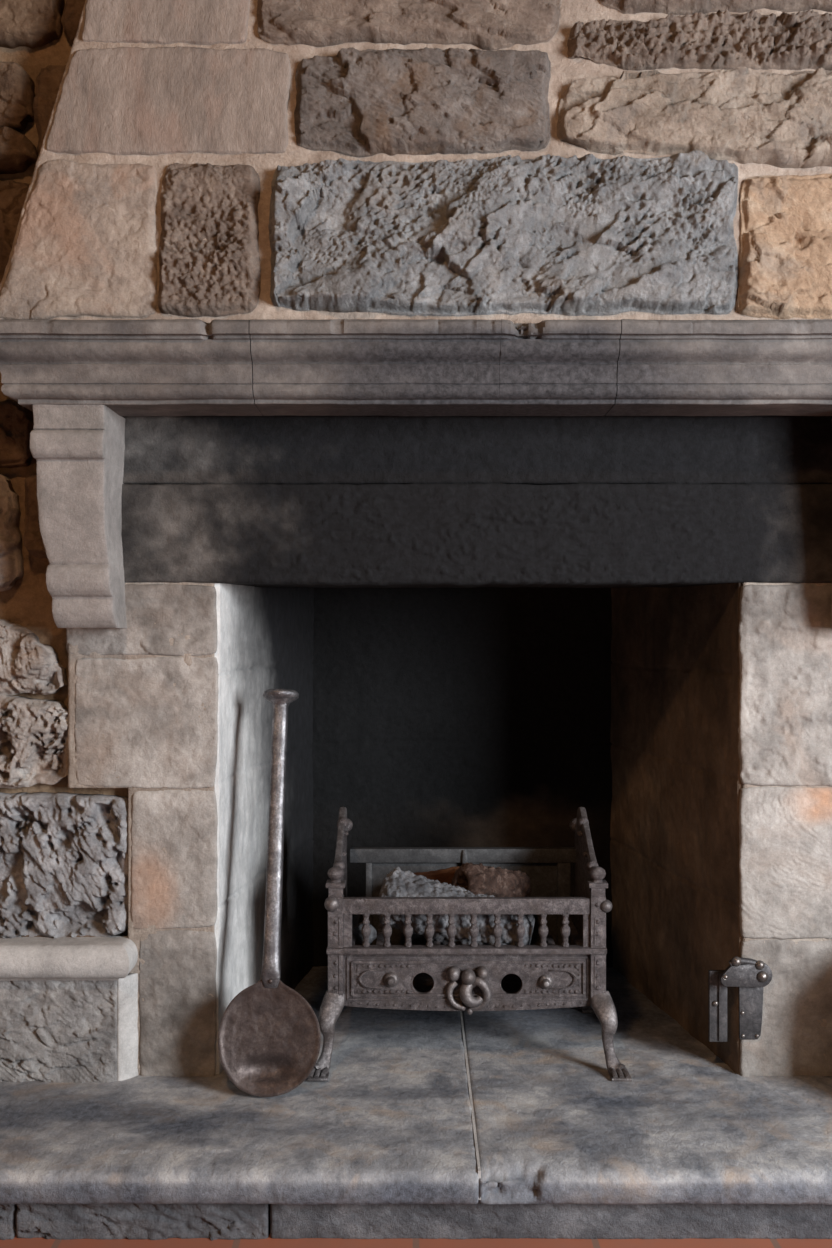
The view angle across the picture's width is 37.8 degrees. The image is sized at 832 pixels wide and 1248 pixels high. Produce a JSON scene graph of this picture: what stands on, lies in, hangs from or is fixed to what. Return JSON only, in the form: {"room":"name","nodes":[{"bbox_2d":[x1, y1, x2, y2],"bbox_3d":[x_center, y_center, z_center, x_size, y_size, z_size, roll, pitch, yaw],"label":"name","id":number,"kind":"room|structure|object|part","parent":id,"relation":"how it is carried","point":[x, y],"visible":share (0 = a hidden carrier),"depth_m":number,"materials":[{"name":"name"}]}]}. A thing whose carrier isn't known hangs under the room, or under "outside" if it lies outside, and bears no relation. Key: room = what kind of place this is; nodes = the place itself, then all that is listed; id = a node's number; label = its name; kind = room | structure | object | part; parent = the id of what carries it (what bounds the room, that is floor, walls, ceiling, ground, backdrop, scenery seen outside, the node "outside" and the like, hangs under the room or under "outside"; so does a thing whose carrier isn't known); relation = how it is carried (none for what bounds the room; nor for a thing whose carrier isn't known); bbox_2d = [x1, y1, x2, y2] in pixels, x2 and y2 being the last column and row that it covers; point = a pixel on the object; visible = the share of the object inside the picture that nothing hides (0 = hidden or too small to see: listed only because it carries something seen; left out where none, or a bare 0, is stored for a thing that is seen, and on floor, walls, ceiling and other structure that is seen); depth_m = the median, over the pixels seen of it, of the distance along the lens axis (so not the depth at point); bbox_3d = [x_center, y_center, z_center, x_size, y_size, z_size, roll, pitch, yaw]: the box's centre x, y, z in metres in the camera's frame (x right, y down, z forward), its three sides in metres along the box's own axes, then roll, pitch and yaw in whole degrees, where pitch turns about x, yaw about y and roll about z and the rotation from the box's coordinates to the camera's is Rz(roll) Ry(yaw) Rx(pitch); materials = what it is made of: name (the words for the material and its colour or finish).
{"room":"historic interior","nodes":[
{"label":"historic interior","id":0,"kind":"room"},
{"bbox_2d":[0,0,127,938],"bbox_3d":[-1.020,-0.283,2.491,1.160,2.630,0.208,0,0,0],"label":"wall","id":1,"kind":"structure","parent":0,"point":[64,850],"depth_m":2.43,"materials":[{"name":"stone"}]},
{"bbox_2d":[354,923,376,943],"bbox_3d":[-0.106,0.654,2.559,0.048,0.052,0.047,0,0,0],"label":"lump","id":2,"kind":"object","parent":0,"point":[357,931],"visible":0.59,"depth_m":2.55,"materials":[{"name":"grey wood"}]},
{"bbox_2d":[0,1232,831,1247],"bbox_3d":[0.150,1.059,1.030,4.600,0.050,3.600,0,0,0],"label":"floor","id":3,"kind":"structure","parent":0,"point":[16,1242],"depth_m":2.03,"materials":[{"name":"red tile"}]},
{"bbox_2d":[0,966,831,1240],"bbox_3d":[0.125,0.968,2.627,2.553,0.136,1.262,0,0,0],"label":"hearth","id":4,"kind":"object","parent":3,"relation":"on","point":[509,1124],"visible":0.74,"depth_m":2.12,"materials":[{"name":"stone"}]},
{"bbox_2d":[0,936,138,1082],"bbox_3d":[-1.028,0.770,2.414,0.945,0.283,0.113,0,0,0],"label":"stone ledge","id":5,"kind":"object","parent":4,"relation":"on","point":[69,1005],"visible":1,"depth_m":2.40,"materials":[{"name":"grey stone"}]},
{"bbox_2d":[218,689,320,1096],"bbox_3d":[-0.281,0.515,2.413,0.197,0.769,0.215,0,0,0],"label":"ladle","id":6,"kind":"object","parent":4,"relation":"on","point":[269,1034],"visible":1,"depth_m":2.34,"materials":[{"name":"metal"}]},
{"bbox_2d":[218,979,320,1096],"bbox_3d":[-0.281,0.789,2.338,0.197,0.220,0.066,0,0,0],"label":"bowl","id":7,"kind":"object","parent":6,"relation":"on","point":[269,1035],"depth_m":2.34,"materials":[{"name":"brown metal"}]},
{"bbox_3d":[-0.280,0.426,2.422,0.039,0.557,0.153,0,0,0],"label":"handle","id":8,"kind":"part","parent":6,"relation":"part of","materials":[{"name":"grey metal"}]},
{"bbox_3d":[-0.276,0.151,2.485,0.074,0.042,0.073,0,0,0],"label":"knob","id":9,"kind":"part","parent":6,"relation":"part of","materials":[{"name":"grey metal"}]},
{"bbox_2d":[66,415,831,1076],"bbox_3d":[0.119,0.231,2.831,1.639,1.383,0.857,0,0,0],"label":"fireplace surround","id":10,"kind":"object","parent":4,"relation":"on","point":[487,631],"depth_m":2.43,"materials":[{"name":"stone"}]},
{"bbox_2d":[30,404,126,627],"bbox_3d":[-0.649,-0.201,2.356,0.145,0.418,0.188,0,0,0],"label":"corbel","id":11,"kind":"object","parent":10,"relation":"attached to","point":[78,450],"visible":1,"depth_m":2.30,"materials":[{"name":"grey stone"}]},
{"bbox_3d":[0.650,0.751,2.431,0.118,0.181,0.057,0,0,0],"label":"iron bracket","id":12,"kind":"part","parent":10,"relation":"part of","materials":[{"name":"grey metal"}]},
{"bbox_3d":[0.657,0.698,2.418,0.103,0.049,0.012,0,0,0],"label":"hinge arm","id":13,"kind":"part","parent":10,"relation":"part of","materials":[{"name":"metal"}]},
{"bbox_3d":[0.669,0.774,2.427,0.049,0.110,0.008,0,0,0],"label":"plate","id":14,"kind":"part","parent":10,"relation":"part of","materials":[{"name":"metal"}]},
{"bbox_2d":[830,599,831,627],"bbox_3d":[0.899,-0.201,2.356,0.145,0.418,0.188,0,0,0],"label":"corbel","id":15,"kind":"object","parent":10,"relation":"attached to","point":[831,599],"visible":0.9,"depth_m":2.42,"materials":[{"name":"grey stone"}]},
{"bbox_2d":[413,973,521,992],"bbox_3d":[0.103,0.776,2.639,0.528,0.004,0.303,0,0,0],"label":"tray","id":16,"kind":"object","parent":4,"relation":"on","point":[422,982],"depth_m":2.62,"materials":[{"name":"metal"}]},
{"bbox_2d":[307,807,631,1080],"bbox_3d":[0.105,0.659,2.627,0.641,0.502,0.463,0,0,0],"label":"grate","id":17,"kind":"object","parent":4,"relation":"on","point":[405,970],"visible":1,"depth_m":2.47,"materials":[{"name":"metal"}]},
{"bbox_3d":[-0.175,0.828,2.453,0.046,0.164,0.087,0,0,23],"label":"leg","id":18,"kind":"part","parent":17,"relation":"part of","materials":[{"name":"metal"}]},
{"bbox_3d":[-0.171,0.569,2.469,0.030,0.031,0.031,0,0,0],"label":"rail knob","id":19,"kind":"part","parent":17,"relation":"part of","materials":[{"name":"metal"}]},
{"bbox_3d":[-0.155,0.664,2.480,0.049,0.220,0.030,0,0,0],"label":"corner post","id":20,"kind":"part","parent":17,"relation":"part of","materials":[{"name":"metal"}]},
{"bbox_3d":[-0.163,0.468,2.646,0.017,0.122,0.310,0,0,0],"label":"cheek rail","id":21,"kind":"part","parent":17,"relation":"part of","materials":[{"name":"metal"}]},
{"bbox_3d":[-0.163,0.461,2.784,0.036,0.033,0.036,0,0,0],"label":"cheek knob","id":22,"kind":"part","parent":17,"relation":"part of","materials":[{"name":"metal"}]},
{"bbox_2d":[414,866,459,884],"bbox_3d":[0.038,0.589,2.704,0.157,0.101,0.087,0,0,10],"label":"log","id":23,"kind":"object","parent":17,"relation":"in","point":[446,875],"visible":0.22,"depth_m":2.68,"materials":[{"name":"brown wood"}]},
{"bbox_2d":[377,866,534,944],"bbox_3d":[0.083,0.609,2.558,0.335,0.180,0.127,0,0,9],"label":"log","id":24,"kind":"object","parent":17,"relation":"in","point":[398,883],"visible":0.53,"depth_m":2.52,"materials":[{"name":"grey wood"}]},
{"bbox_2d":[452,862,531,896],"bbox_3d":[0.165,0.565,2.639,0.193,0.112,0.103,0,0,-43],"label":"log","id":25,"kind":"object","parent":24,"relation":"on","point":[475,878],"visible":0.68,"depth_m":2.60,"materials":[{"name":"brown wood"}]},
{"bbox_3d":[0.113,0.530,2.791,0.528,0.032,0.026,0,0,0],"label":"rail","id":26,"kind":"part","parent":17,"relation":"part of","materials":[{"name":"grey metal"}]},
{"bbox_3d":[0.105,0.574,2.478,0.556,0.033,0.018,0,0,0],"label":"rail","id":27,"kind":"part","parent":17,"relation":"part of","materials":[{"name":"metal"}]},
{"bbox_3d":[0.103,0.663,2.474,0.568,0.012,0.030,0,0,0],"label":"sill rail","id":28,"kind":"part","parent":17,"relation":"part of","materials":[{"name":"metal"}]},
{"bbox_3d":[0.103,0.729,2.481,0.505,0.120,0.010,0,0,0],"label":"panel","id":29,"kind":"part","parent":17,"relation":"part of","materials":[{"name":"metal"}]},
{"bbox_3d":[0.105,0.722,2.475,0.493,0.089,0.005,0,0,0],"label":"border moulding","id":30,"kind":"part","parent":17,"relation":"part of","materials":[{"name":"metal"}]},
{"bbox_3d":[0.106,0.722,2.475,0.477,0.072,0.006,0,0,0],"label":"border moulding","id":31,"kind":"part","parent":17,"relation":"part of","materials":[{"name":"metal"}]},
{"bbox_3d":[0.370,0.461,2.784,0.036,0.033,0.036,0,0,0],"label":"cheek knob","id":32,"kind":"part","parent":17,"relation":"part of","materials":[{"name":"metal"}]},
{"bbox_3d":[0.370,0.468,2.646,0.017,0.122,0.310,0,0,0],"label":"cheek rail","id":33,"kind":"part","parent":17,"relation":"part of","materials":[{"name":"metal"}]},
{"bbox_3d":[0.384,0.828,2.802,0.046,0.164,0.087,0,0,23],"label":"leg","id":34,"kind":"part","parent":17,"relation":"part of","materials":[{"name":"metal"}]},
{"bbox_3d":[0.363,0.664,2.480,0.046,0.220,0.030,0,0,0],"label":"corner post","id":35,"kind":"part","parent":17,"relation":"part of","materials":[{"name":"metal"}]},
{"bbox_3d":[0.386,0.573,2.471,0.026,0.026,0.029,0,0,0],"label":"rail knob","id":36,"kind":"part","parent":17,"relation":"part of","materials":[{"name":"metal"}]},
{"bbox_3d":[0.384,0.828,2.453,0.046,0.164,0.087,0,0,-23],"label":"leg","id":37,"kind":"part","parent":17,"relation":"part of","materials":[{"name":"metal"}]},
{"bbox_3d":[1.300,-0.283,2.529,1.200,2.630,0.132,0,0,0],"label":"wall","id":38,"kind":"structure","parent":0,"visible":0},
{"bbox_2d":[0,0,831,322],"bbox_3d":[0.138,-1.119,2.431,1.873,1.189,0.448,0,0,0],"label":"chimney breast","id":39,"kind":"object","parent":38,"relation":"attached to","point":[517,161],"visible":0.99,"depth_m":2.28,"materials":[{"name":"brown stone"}]},
{"bbox_2d":[0,319,831,415],"bbox_3d":[0.125,-0.481,2.319,1.879,0.145,0.262,0,0,0],"label":"mantel shelf","id":40,"kind":"object","parent":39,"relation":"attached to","point":[156,367],"visible":1,"depth_m":2.24,"materials":[{"name":"grey stone"}]}
]}

